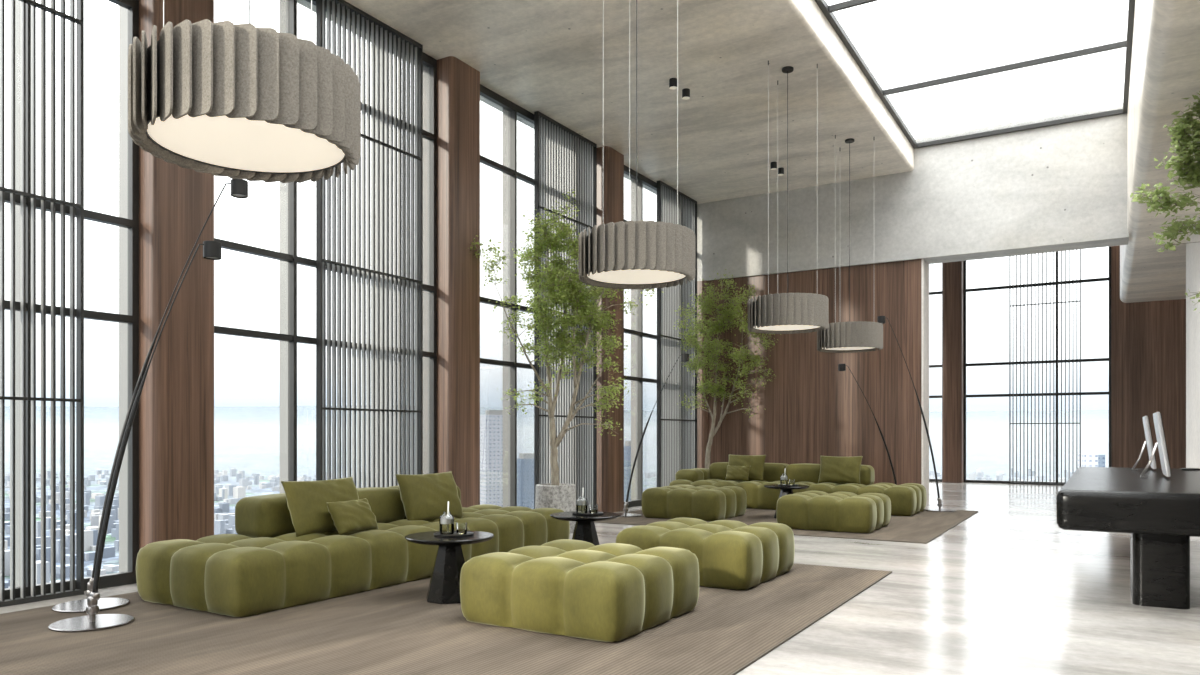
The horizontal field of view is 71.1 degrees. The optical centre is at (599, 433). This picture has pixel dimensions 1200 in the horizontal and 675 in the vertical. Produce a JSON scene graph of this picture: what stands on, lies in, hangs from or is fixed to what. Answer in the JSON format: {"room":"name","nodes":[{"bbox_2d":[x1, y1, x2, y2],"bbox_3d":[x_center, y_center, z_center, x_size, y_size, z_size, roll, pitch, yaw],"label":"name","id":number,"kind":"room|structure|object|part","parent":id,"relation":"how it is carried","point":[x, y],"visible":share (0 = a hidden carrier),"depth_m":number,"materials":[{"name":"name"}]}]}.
{"room":"lobby","nodes":[
{"label":"lobby","id":0,"kind":"room"},
{"bbox_2d":[0,481,1199,674],"bbox_3d":[3.584,1.300,8.097,11.010,0.300,25.970,0,0,31],"label":"floor","id":1,"kind":"structure","parent":0,"point":[1005,590],"depth_m":5.63,"materials":[{"name":"white stone"}]},
{"bbox_2d":[0,0,83,606],"bbox_3d":[-4.090,-1.514,5.438,0.064,5.328,1.400,0,0,31],"label":"screen","id":2,"kind":"object","parent":1,"relation":"on","point":[79,20],"visible":1,"depth_m":5.82,"materials":[{"name":"grey metal"}]},
{"bbox_3d":[-4.077,-1.630,5.430,0.034,0.020,1.356,0,0,31],"label":"rail","id":3,"kind":"part","parent":2,"relation":"part of","materials":[{"name":"grey metal"}]},
{"bbox_3d":[-4.077,-0.240,5.430,0.034,0.020,1.356,0,0,31],"label":"rail","id":4,"kind":"part","parent":2,"relation":"part of","materials":[{"name":"grey metal"}]},
{"bbox_3d":[-4.077,-2.950,5.430,0.034,0.020,1.356,0,0,31],"label":"rail","id":5,"kind":"part","parent":2,"relation":"part of","materials":[{"name":"grey metal"}]},
{"bbox_2d":[5,0,138,599],"bbox_3d":[-4.380,-1.515,5.293,0.195,5.330,2.881,0,0,31],"label":"window","id":6,"kind":"structure","parent":1,"relation":"on","point":[127,221],"depth_m":6.45,"materials":[{"name":"grey metal"}]},
{"bbox_2d":[139,0,213,549],"bbox_3d":[-3.344,-1.514,6.642,0.240,5.329,0.500,0,0,31],"label":"wood column","id":7,"kind":"structure","parent":1,"relation":"on","point":[176,402],"depth_m":6.50,"materials":[{"name":"brown wood"}]},
{"bbox_2d":[214,0,436,492],"bbox_3d":[-2.639,-1.515,8.186,0.195,5.330,2.874,0,0,31],"label":"window","id":8,"kind":"structure","parent":1,"relation":"on","point":[288,338],"depth_m":7.86,"materials":[{"name":"grey"}]},
{"bbox_2d":[316,0,422,487],"bbox_3d":[-2.282,-1.514,8.441,0.064,5.328,1.370,0,0,31],"label":"screen","id":9,"kind":"object","parent":1,"relation":"on","point":[406,45],"visible":0.63,"depth_m":8.44,"materials":[{"name":"grey metal"}]},
{"bbox_3d":[-2.269,-1.630,8.433,0.034,0.020,1.326,0,0,31],"label":"rail","id":10,"kind":"part","parent":9,"relation":"part of","materials":[{"name":"grey metal"}]},
{"bbox_3d":[-2.269,-0.240,8.433,0.034,0.020,1.326,0,0,31],"label":"rail","id":11,"kind":"part","parent":9,"relation":"part of","materials":[{"name":"grey metal"}]},
{"bbox_3d":[-2.269,-2.950,8.433,0.034,0.020,1.326,0,0,31],"label":"rail","id":12,"kind":"part","parent":9,"relation":"part of","materials":[{"name":"grey metal"}]},
{"bbox_2d":[0,563,891,674],"bbox_3d":[-1.202,1.144,5.275,4.476,0.012,6.616,0,0,31],"label":"area rug","id":13,"kind":"object","parent":1,"relation":"on","point":[393,629],"visible":0.46,"depth_m":4.65,"materials":[{"name":"brown carpet"}]},
{"bbox_2d":[48,241,220,631],"bbox_3d":[-2.866,-0.070,5.247,0.444,2.416,1.005,0,0,39],"label":"floor lamp","id":14,"kind":"object","parent":13,"relation":"on","point":[211,249],"visible":1,"depth_m":5.08,"materials":[{"name":"grey metal"}]},
{"bbox_2d":[52,179,247,612],"bbox_3d":[-3.011,-0.310,5.661,1.178,2.896,0.444,0,0,-18],"label":"floor lamp","id":15,"kind":"object","parent":13,"relation":"on","point":[239,187],"visible":0.7,"depth_m":5.60,"materials":[{"name":"grey metal"}]},
{"bbox_2d":[136,485,569,616],"bbox_3d":[-1.731,0.801,7.018,1.162,0.673,3.766,0,0,31],"label":"tufted sofa","id":16,"kind":"object","parent":13,"relation":"on","point":[263,567],"visible":0.72,"depth_m":5.86,"materials":[{"name":"green fabric"}]},
{"bbox_3d":[-2.434,0.627,6.572,0.412,0.325,0.770,0,0,31],"label":"backrest","id":17,"kind":"part","parent":16,"relation":"part of","materials":[{"name":"green fabric"}]},
{"bbox_2d":[281,477,358,536],"bbox_3d":[-2.102,0.550,6.436,0.360,0.487,0.720,0,0,28],"label":"throw cushion","id":18,"kind":"object","parent":16,"relation":"on","point":[306,500],"visible":0.77,"depth_m":6.24,"materials":[{"name":"green fabric"}]},
{"bbox_2d":[326,498,377,534],"bbox_3d":[-1.878,0.625,6.383,0.264,0.310,0.440,0,0,24],"label":"throw cushion","id":19,"kind":"object","parent":16,"relation":"on","point":[351,516],"visible":1,"depth_m":6.29,"materials":[{"name":"green fabric"}]},
{"bbox_3d":[-2.050,0.627,7.209,0.412,0.325,0.770,0,0,31],"label":"backrest","id":20,"kind":"part","parent":16,"relation":"part of","materials":[{"name":"green fabric"}]},
{"bbox_3d":[-1.667,0.627,7.847,0.412,0.325,0.770,0,0,31],"label":"backrest","id":21,"kind":"part","parent":16,"relation":"part of","materials":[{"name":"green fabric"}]},
{"bbox_2d":[395,471,462,521],"bbox_3d":[-1.498,0.560,7.438,0.363,0.506,0.680,0,0,34],"label":"throw cushion","id":22,"kind":"object","parent":16,"relation":"on","point":[426,497],"visible":0.93,"depth_m":7.31,"materials":[{"name":"green fabric"}]},
{"bbox_2d":[405,530,493,603],"bbox_3d":[-1.033,0.917,5.769,0.604,0.441,0.604,0,0,31],"label":"side table","id":23,"kind":"object","parent":13,"relation":"on","point":[444,586],"visible":0.91,"depth_m":5.66,"materials":[{"name":"black wood"}]},
{"bbox_2d":[434,531,473,536],"bbox_3d":[-1.009,0.691,5.790,0.274,0.012,0.274,0,0,31],"label":"serving tray","id":24,"kind":"object","parent":23,"relation":"on","point":[438,534],"visible":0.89,"depth_m":5.77,"materials":[{"name":"black metal"}]},
{"bbox_2d":[439,501,453,534],"bbox_3d":[-1.058,0.578,5.796,0.102,0.224,0.102,0,0,31],"label":"glass carafe","id":25,"kind":"object","parent":24,"relation":"on","point":[449,519],"visible":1,"depth_m":5.79,"materials":[{"name":"clear glass"}]},
{"bbox_3d":[-1.049,0.569,5.790,0.018,0.205,0.010,0,0,31],"label":"glass rod","id":26,"kind":"part","parent":25,"relation":"part of","materials":[{"name":"clear glass"}]},
{"bbox_2d":[456,522,466,534],"bbox_3d":[-0.955,0.651,5.792,0.078,0.077,0.078,0,0,31],"label":"glass tumbler","id":27,"kind":"object","parent":24,"relation":"on","point":[457,529],"visible":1,"depth_m":5.81,"materials":[{"name":"clear glass"}]},
{"bbox_2d":[460,539,698,641],"bbox_3d":[-0.102,0.933,5.260,1.143,0.409,1.144,0,0,31],"label":"tufted ottoman","id":28,"kind":"object","parent":13,"relation":"on","point":[608,592],"visible":1,"depth_m":4.86,"materials":[{"name":"green fabric"}]},
{"bbox_2d":[550,511,619,545],"bbox_3d":[-0.130,0.917,7.279,0.604,0.441,0.604,0,0,31],"label":"side table","id":29,"kind":"object","parent":13,"relation":"on","point":[584,530],"visible":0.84,"depth_m":7.19,"materials":[{"name":"black wood"}]},
{"bbox_2d":[572,511,602,514],"bbox_3d":[-0.105,0.691,7.300,0.274,0.012,0.274,0,0,31],"label":"serving tray","id":30,"kind":"object","parent":29,"relation":"on","point":[574,513],"visible":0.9,"depth_m":7.29,"materials":[{"name":"black metal"}]},
{"bbox_2d":[576,488,587,513],"bbox_3d":[-0.159,0.578,7.309,0.102,0.224,0.102,0,0,31],"label":"glass carafe","id":31,"kind":"object","parent":30,"relation":"on","point":[579,501],"visible":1,"depth_m":7.30,"materials":[{"name":"clear glass"}]},
{"bbox_2d":[589,504,597,513],"bbox_3d":[-0.057,0.651,7.294,0.078,0.077,0.078,0,0,31],"label":"glass tumbler","id":32,"kind":"object","parent":30,"relation":"on","point":[590,509],"visible":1,"depth_m":7.31,"materials":[{"name":"clear glass"}]},
{"bbox_2d":[616,517,794,589],"bbox_3d":[0.866,0.933,6.790,1.143,0.409,1.144,0,0,31],"label":"tufted ottoman","id":33,"kind":"object","parent":13,"relation":"on","point":[731,554],"visible":0.77,"depth_m":6.36,"materials":[{"name":"green fabric"}]},
{"bbox_2d":[437,56,479,507],"bbox_3d":[-1.604,-1.514,9.532,0.240,5.329,0.500,0,0,31],"label":"wood column","id":34,"kind":"structure","parent":1,"relation":"on","point":[458,83],"depth_m":9.37,"materials":[{"name":"brown wood"}]},
{"bbox_2d":[480,84,533,506],"bbox_3d":[-0.897,-1.515,11.080,0.195,5.330,2.880,0,0,31],"label":"window","id":35,"kind":"structure","parent":1,"relation":"on","point":[509,363],"depth_m":10.64,"materials":[{"name":"grey"}]},
{"bbox_2d":[534,111,596,510],"bbox_3d":[-0.449,-1.514,11.487,0.064,5.328,1.460,0,0,31],"label":"screen","id":36,"kind":"object","parent":1,"relation":"on","point":[565,160],"visible":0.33,"depth_m":11.45,"materials":[{"name":"grey metal"}]},
{"bbox_3d":[-0.436,-2.950,11.479,0.034,0.020,1.416,0,0,31],"label":"rail","id":37,"kind":"part","parent":36,"relation":"part of","materials":[{"name":"grey metal"}]},
{"bbox_3d":[-0.436,-0.240,11.479,0.034,0.020,1.416,0,0,31],"label":"rail","id":38,"kind":"part","parent":36,"relation":"part of","materials":[{"name":"grey metal"}]},
{"bbox_2d":[470,189,663,531],"bbox_3d":[-0.383,-0.877,9.787,1.729,4.054,1.751,0,0,31],"label":"potted tree","id":39,"kind":"object","parent":1,"relation":"on","point":[568,290],"visible":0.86,"depth_m":9.87,"materials":[{"name":"green plant"}]},
{"bbox_3d":[-0.528,0.875,9.982,0.508,0.550,0.508,0,0,31],"label":"pot","id":40,"kind":"part","parent":39,"relation":"part of","materials":[{"name":"grey stone"}]},
{"bbox_2d":[597,146,623,511],"bbox_3d":[0.139,-1.514,12.428,0.240,5.329,0.500,0,0,31],"label":"wood column","id":41,"kind":"structure","parent":1,"relation":"on","point":[610,163],"depth_m":12.24,"materials":[{"name":"brown wood"}]},
{"bbox_2d":[624,165,656,506],"bbox_3d":[0.877,-1.515,14.027,0.195,5.330,3.000,0,0,31],"label":"window","id":42,"kind":"structure","parent":1,"relation":"on","point":[637,334],"depth_m":13.53,"materials":[{"name":"grey"}]},
{"bbox_2d":[657,180,696,486],"bbox_3d":[1.343,-1.514,14.464,0.064,5.328,1.470,0,0,31],"label":"screen","id":43,"kind":"object","parent":1,"relation":"on","point":[676,426],"visible":0.62,"depth_m":14.32,"materials":[{"name":"grey metal"}]},
{"bbox_3d":[1.356,-1.630,14.456,0.034,0.020,1.426,0,0,31],"label":"rail","id":44,"kind":"part","parent":43,"relation":"part of","materials":[{"name":"grey metal"}]},
{"bbox_3d":[1.356,-0.240,14.456,0.034,0.020,1.426,0,0,31],"label":"rail","id":45,"kind":"part","parent":43,"relation":"part of","materials":[{"name":"grey metal"}]},
{"bbox_2d":[697,280,707,467],"bbox_3d":[1.952,-0.815,15.440,0.240,3.929,0.500,0,0,31],"label":"wood column","id":46,"kind":"structure","parent":1,"relation":"on","point":[702,415],"depth_m":15.21,"materials":[{"name":"brown wood"}]},
{"bbox_2d":[673,269,780,468],"bbox_3d":[2.168,-0.892,14.209,1.620,4.083,1.544,0,0,31],"label":"potted tree","id":47,"kind":"object","parent":1,"relation":"on","point":[718,389],"visible":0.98,"depth_m":14.65,"materials":[{"name":"green plant"}]},
{"bbox_2d":[594,508,977,543],"bbox_3d":[2.627,1.144,11.724,4.386,0.012,4.216,0,0,31],"label":"area rug","id":48,"kind":"object","parent":1,"relation":"on","point":[924,526],"visible":0.41,"depth_m":10.67,"materials":[{"name":"brown carpet"}]},
{"bbox_2d":[618,354,688,516],"bbox_3d":[0.719,-0.010,11.869,1.249,2.296,0.444,0,0,-27],"label":"floor lamp","id":49,"kind":"object","parent":48,"relation":"on","point":[684,357],"visible":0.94,"depth_m":11.75,"materials":[{"name":"grey metal"}]},
{"bbox_2d":[642,485,746,520],"bbox_3d":[1.313,0.933,11.605,1.144,0.409,1.143,0,0,31],"label":"tufted ottoman","id":50,"kind":"object","parent":48,"relation":"on","point":[704,502],"visible":0.99,"depth_m":11.20,"materials":[{"name":"green fabric"}]},
{"bbox_2d":[764,484,809,518],"bbox_3d":[2.520,0.917,11.322,0.604,0.441,0.604,0,0,31],"label":"side table","id":51,"kind":"object","parent":48,"relation":"on","point":[785,490],"visible":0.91,"depth_m":11.20,"materials":[{"name":"black wood"}]},
{"bbox_3d":[2.544,0.691,11.343,0.274,0.012,0.274,0,0,31],"label":"serving tray","id":52,"kind":"object","parent":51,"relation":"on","visible":0},
{"bbox_2d":[780,474,787,484],"bbox_3d":[2.491,0.578,11.351,0.102,0.224,0.102,0,0,31],"label":"glass carafe","id":53,"kind":"object","parent":52,"relation":"on","point":[785,477],"visible":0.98,"depth_m":11.36,"materials":[{"name":"clear glass"}]},
{"bbox_2d":[669,462,926,515],"bbox_3d":[2.972,0.801,12.966,3.766,0.673,1.162,0,0,31],"label":"tufted sofa","id":54,"kind":"object","parent":48,"relation":"on","point":[907,499],"visible":0.59,"depth_m":12.69,"materials":[{"name":"green fabric"}]},
{"bbox_3d":[1.460,0.690,13.660,0.394,0.239,0.412,0,0,31],"label":"armrest","id":55,"kind":"part","parent":54,"relation":"part of","materials":[{"name":"green fabric"}]},
{"bbox_3d":[1.652,0.690,13.979,0.394,0.239,0.412,0,0,31],"label":"armrest","id":56,"kind":"part","parent":54,"relation":"part of","materials":[{"name":"green fabric"}]},
{"bbox_3d":[2.168,0.627,13.885,0.678,0.325,0.412,0,0,31],"label":"backrest","id":57,"kind":"part","parent":54,"relation":"part of","materials":[{"name":"green fabric"}]},
{"bbox_2d":[725,465,750,480],"bbox_3d":[2.180,0.620,13.278,0.400,0.295,0.233,0,0,31],"label":"throw cushion","id":58,"kind":"object","parent":54,"relation":"on","point":[738,473],"visible":1,"depth_m":13.22,"materials":[{"name":"green fabric"}]},
{"bbox_2d":[725,454,765,480],"bbox_3d":[2.328,0.539,13.407,0.640,0.474,0.305,0,0,31],"label":"throw cushion","id":59,"kind":"object","parent":54,"relation":"on","point":[756,462],"visible":0.7,"depth_m":13.29,"materials":[{"name":"green fabric"}]},
{"bbox_3d":[2.726,0.627,13.549,0.678,0.325,0.412,0,0,31],"label":"backrest","id":60,"kind":"part","parent":54,"relation":"part of","materials":[{"name":"green fabric"}]},
{"bbox_3d":[2.972,0.932,12.967,3.766,0.408,1.162,0,0,31],"label":"seat","id":61,"kind":"part","parent":54,"relation":"part of","materials":[{"name":"green fabric"}]},
{"bbox_3d":[3.284,0.627,13.214,0.678,0.325,0.412,0,0,31],"label":"backrest","id":62,"kind":"part","parent":54,"relation":"part of","materials":[{"name":"green fabric"}]},
{"bbox_2d":[818,456,862,483],"bbox_3d":[3.613,0.539,12.635,0.640,0.473,0.300,0,0,31],"label":"throw cushion","id":63,"kind":"object","parent":54,"relation":"on","point":[833,469],"visible":1,"depth_m":12.57,"materials":[{"name":"green fabric"}]},
{"bbox_3d":[3.841,0.627,12.878,0.678,0.325,0.412,0,0,31],"label":"backrest","id":64,"kind":"part","parent":54,"relation":"part of","materials":[{"name":"green fabric"}]},
{"bbox_2d":[776,491,890,532],"bbox_3d":[2.873,0.933,10.281,1.143,0.409,1.144,0,0,31],"label":"tufted ottoman","id":65,"kind":"object","parent":48,"relation":"on","point":[807,510],"visible":0.98,"depth_m":9.85,"materials":[{"name":"green fabric"}]},
{"bbox_2d":[877,316,955,511],"bbox_3d":[4.706,-0.310,12.482,1.123,2.896,0.444,0,0,5],"label":"floor lamp","id":66,"kind":"object","parent":48,"relation":"on","point":[881,319],"visible":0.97,"depth_m":12.46,"materials":[{"name":"grey metal"}]},
{"bbox_2d":[838,364,896,484],"bbox_3d":[4.290,0.031,13.053,1.180,2.238,0.444,0,0,-3],"label":"floor lamp","id":67,"kind":"object","parent":1,"relation":"on","point":[841,367],"visible":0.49,"depth_m":13.05,"materials":[{"name":"grey metal"}]},
{"bbox_2d":[929,263,942,481],"bbox_3d":[6.965,-1.710,20.995,3.100,5.720,0.080,0,0,31],"label":"window","id":68,"kind":"structure","parent":1,"relation":"on","point":[937,292],"depth_m":20.19,"materials":[{"name":"grey metal"}]},
{"bbox_2d":[943,261,963,482],"bbox_3d":[8.407,-1.710,19.970,0.430,5.719,0.350,0,0,31],"label":"wood column","id":69,"kind":"structure","parent":1,"relation":"on","point":[953,272],"depth_m":19.83,"materials":[{"name":"brown wood"}]},
{"bbox_2d":[1009,249,1080,484],"bbox_3d":[10.064,-1.700,18.999,1.430,5.700,0.064,0,0,31],"label":"screen","id":70,"kind":"object","parent":1,"relation":"on","point":[1069,301],"visible":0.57,"depth_m":18.97,"materials":[{"name":"grey metal"}]},
{"bbox_3d":[10.056,-2.950,18.986,1.386,0.020,0.034,0,0,31],"label":"rail","id":71,"kind":"part","parent":70,"relation":"part of","materials":[{"name":"grey metal"}]},
{"bbox_3d":[10.056,-1.630,18.986,1.386,0.020,0.034,0,0,31],"label":"rail","id":72,"kind":"part","parent":70,"relation":"part of","materials":[{"name":"grey metal"}]},
{"bbox_3d":[10.056,-0.240,18.986,1.386,0.020,0.034,0,0,31],"label":"rail","id":73,"kind":"part","parent":70,"relation":"part of","materials":[{"name":"grey metal"}]},
{"bbox_2d":[1057,467,1199,608],"bbox_3d":[4.795,0.762,7.327,1.220,0.775,4.700,0,0,31],"label":"reception desk","id":74,"kind":"object","parent":1,"relation":"on","point":[1160,513],"visible":0.98,"depth_m":5.54,"materials":[{"name":"black wood"}]},
{"bbox_2d":[1132,416,1155,469],"bbox_3d":[5.603,0.096,8.650,0.202,0.558,0.600,0,0,31],"label":"monitor","id":75,"kind":"object","parent":74,"relation":"on","point":[1146,423],"visible":0.91,"depth_m":8.39,"materials":[{"name":"silver metal"}]},
{"bbox_2d":[1140,412,1170,477],"bbox_3d":[4.717,0.096,7.140,0.202,0.558,0.600,0,0,31],"label":"monitor","id":76,"kind":"object","parent":74,"relation":"on","point":[1160,435],"visible":1,"depth_m":6.89,"materials":[{"name":"silver metal"}]},
{"bbox_3d":[3.892,0.895,5.845,0.320,0.510,0.670,0,0,31],"label":"leg","id":77,"kind":"part","parent":74,"relation":"part of","materials":[{"name":"black wood"}]},
{"bbox_2d":[1180,468,1199,469],"bbox_3d":[6.117,0.364,8.690,0.180,0.020,0.180,0,0,31],"label":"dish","id":78,"kind":"object","parent":74,"relation":"on","point":[1180,468],"visible":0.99,"depth_m":8.63,"materials":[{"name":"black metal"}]},
{"bbox_2d":[1130,91,1199,310],"bbox_3d":[5.075,-0.801,6.710,1.432,3.902,1.036,0,0,31],"label":"potted tree","id":79,"kind":"object","parent":1,"relation":"on","point":[1182,128],"visible":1,"depth_m":6.68,"materials":[{"name":"green plant"}]},
{"bbox_2d":[297,0,913,203],"bbox_3d":[-1.459,-4.415,6.603,4.110,0.470,18.210,0,0,31],"label":"ceiling","id":80,"kind":"structure","parent":0,"point":[566,61],"depth_m":9.92,"materials":[{"name":"concrete"}]},
{"bbox_2d":[128,0,360,182],"bbox_3d":[-1.486,-2.687,3.562,0.903,2.984,0.903,0,0,31],"label":"pendant lamp","id":81,"kind":"object","parent":80,"relation":"hanging from","point":[248,102],"visible":1,"depth_m":3.29,"materials":[{"name":"grey fabric"}]},
{"bbox_2d":[147,114,344,171],"bbox_3d":[-1.486,-1.238,3.562,0.770,0.015,0.770,0,0,31],"label":"diffuser","id":82,"kind":"object","parent":81,"relation":"attached to","point":[220,143],"depth_m":3.58,"materials":[{"name":"beige plastic"}]},
{"bbox_2d":[579,0,694,289],"bbox_3d":[0.285,-2.687,6.505,0.903,2.984,0.903,0,0,31],"label":"pendant lamp","id":83,"kind":"object","parent":80,"relation":"hanging from","point":[629,254],"visible":1,"depth_m":6.21,"materials":[{"name":"grey fabric"}]},
{"bbox_2d":[587,269,684,283],"bbox_3d":[0.285,-1.238,6.505,0.770,0.015,0.770,0,0,31],"label":"diffuser","id":84,"kind":"object","parent":83,"relation":"attached to","point":[638,276],"depth_m":6.59,"materials":[{"name":"beige plastic"}]},
{"bbox_2d":[669,78,676,88],"bbox_3d":[0.865,-4.130,9.891,0.096,0.100,0.096,0,0,31],"label":"light","id":85,"kind":"object","parent":80,"relation":"attached to","point":[672,81],"visible":0.91,"depth_m":9.86,"materials":[{"name":"black metal"}]},
{"bbox_2d":[682,88,689,99],"bbox_3d":[1.045,-4.130,10.191,0.096,0.100,0.096,0,0,31],"label":"light","id":86,"kind":"object","parent":80,"relation":"attached to","point":[685,92],"visible":1,"depth_m":10.15,"materials":[{"name":"black metal"}]},
{"bbox_2d":[771,162,776,169],"bbox_3d":[2.676,-4.130,12.920,0.096,0.100,0.096,0,0,31],"label":"light","id":87,"kind":"object","parent":80,"relation":"attached to","point":[773,164],"visible":1,"depth_m":12.88,"materials":[{"name":"black metal"}]},
{"bbox_2d":[778,167,783,175],"bbox_3d":[2.846,-4.130,13.203,0.096,0.100,0.096,0,0,31],"label":"light","id":88,"kind":"object","parent":80,"relation":"attached to","point":[780,170],"visible":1,"depth_m":13.16,"materials":[{"name":"black metal"}]},
{"bbox_2d":[748,61,828,333],"bbox_3d":[2.147,-2.687,9.598,0.903,2.984,0.903,0,0,31],"label":"pendant lamp","id":89,"kind":"object","parent":80,"relation":"hanging from","point":[781,313],"visible":1,"depth_m":9.28,"materials":[{"name":"grey fabric"}]},
{"bbox_2d":[755,325,819,330],"bbox_3d":[2.147,-1.238,9.598,0.770,0.015,0.770,0,0,31],"label":"diffuser","id":90,"kind":"object","parent":89,"relation":"attached to","point":[757,327],"depth_m":9.69,"materials":[{"name":"beige"}]},
{"bbox_2d":[817,135,882,352],"bbox_3d":[3.550,-2.687,11.928,0.903,2.984,0.903,0,0,31],"label":"pendant lamp","id":91,"kind":"object","parent":80,"relation":"hanging from","point":[854,336],"visible":0.94,"depth_m":11.61,"materials":[{"name":"grey fabric"}]},
{"bbox_2d":[822,347,871,349],"bbox_3d":[3.550,-1.238,11.928,0.770,0.015,0.770,0,0,31],"label":"diffuser","id":92,"kind":"object","parent":91,"relation":"attached to","point":[823,348],"depth_m":12.07,"materials":[{"name":"beige"}]},
{"bbox_2d":[815,0,1134,148],"bbox_3d":[1.579,-4.560,4.883,2.880,0.060,17.995,0,0,31],"label":"window","id":93,"kind":"structure","parent":80,"relation":"attached to","point":[827,10],"depth_m":10.61,"materials":[{"name":"grey metal"}]},
{"bbox_2d":[708,259,920,484],"bbox_3d":[3.552,-0.815,14.511,3.900,3.930,0.450,0,0,31],"label":"wall","id":94,"kind":"structure","parent":0,"point":[814,409],"depth_m":14.03,"materials":[{"name":"brown wood"}]},
{"bbox_2d":[921,259,928,504],"bbox_3d":[5.239,-0.815,13.514,0.030,3.930,0.500,0,0,31],"label":"trim","id":95,"kind":"structure","parent":94,"relation":"attached to","point":[924,265],"depth_m":13.45,"materials":[{"name":"white paint"}]},
{"bbox_2d":[697,103,1128,280],"bbox_3d":[4.737,-3.730,13.804,6.700,1.900,0.560,0,0,31],"label":"wall","id":96,"kind":"structure","parent":0,"point":[1062,187],"depth_m":13.06,"materials":[{"name":"concrete"}]},
{"bbox_2d":[1111,245,1185,468],"bbox_3d":[13.034,-1.690,17.272,4.280,5.680,0.300,0,0,31],"label":"wall","id":97,"kind":"structure","parent":0,"point":[1148,339],"depth_m":17.93,"materials":[{"name":"brown wood"}]},
{"bbox_2d":[964,246,1110,483],"bbox_3d":[9.946,-1.710,19.201,3.000,5.720,0.080,0,0,31],"label":"window","id":98,"kind":"structure","parent":97,"relation":"in","point":[1109,277],"depth_m":19.06,"materials":[{"name":"grey metal"}]},
{"bbox_2d":[1120,0,1199,302],"bbox_3d":[6.332,-3.715,5.993,4.130,1.870,25.200,0,0,31],"label":"ceiling","id":99,"kind":"structure","parent":0,"point":[1165,55],"depth_m":8.23,"materials":[{"name":"concrete"}]},
{"bbox_2d":[1186,214,1199,467],"bbox_3d":[7.801,-0.815,10.711,0.280,3.930,3.600,0,0,31],"label":"wall","id":100,"kind":"structure","parent":0,"point":[1192,249],"depth_m":11.29,"materials":[{"name":"white paint"}]},
{"label":"outside","id":101,"kind":"structure","parent":0,"visible":0},
{"bbox_2d":[5,405,1108,581],"bbox_3d":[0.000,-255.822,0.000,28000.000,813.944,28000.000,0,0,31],"label":"ground","id":102,"kind":"structure","parent":101,"point":[246,438],"depth_m":5968.04,"materials":[{"name":"white"}]},
{"bbox_2d":[480,410,502,506],"bbox_3d":[-88.432,65.650,700.020,20.000,171.000,16.000,0,0,-27],"label":"tower","id":103,"kind":"structure","parent":102,"relation":"on","point":[491,423],"depth_m":692.62,"materials":[{"name":"grey"}]},
{"bbox_2d":[517,453,533,508],"bbox_3d":[-53.939,82.650,620.017,15.000,137.000,14.000,0,0,-25],"label":"tower","id":104,"kind":"structure","parent":102,"relation":"on","point":[525,462],"depth_m":613.03,"materials":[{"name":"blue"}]},
{"bbox_2d":[5,468,1072,588],"bbox_3d":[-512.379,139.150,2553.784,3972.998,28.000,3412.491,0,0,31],"label":"city","id":105,"kind":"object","parent":102,"relation":"on","point":[224,521],"visible":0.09,"depth_m":1600.99},
{"bbox_2d":[624,441,630,501],"bbox_3d":[22.893,78.150,640.017,9.000,146.000,14.000,0,0,-18],"label":"tower","id":106,"kind":"structure","parent":102,"relation":"on","point":[627,448],"depth_m":634.19,"materials":[{"name":"grey"}]},
{"bbox_2d":[1078,453,1097,467],"bbox_3d":[325.737,82.150,560.011,8.000,138.000,12.000,0,0,10],"label":"tower","id":107,"kind":"structure","parent":102,"relation":"on","point":[1087,460],"depth_m":554.50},
{"bbox_2d":[1098,454,1104,466],"bbox_3d":[366.549,83.150,620.012,8.000,136.000,12.000,0,0,11],"label":"tower","id":108,"kind":"structure","parent":102,"relation":"on","point":[1101,458],"depth_m":613.78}
]}

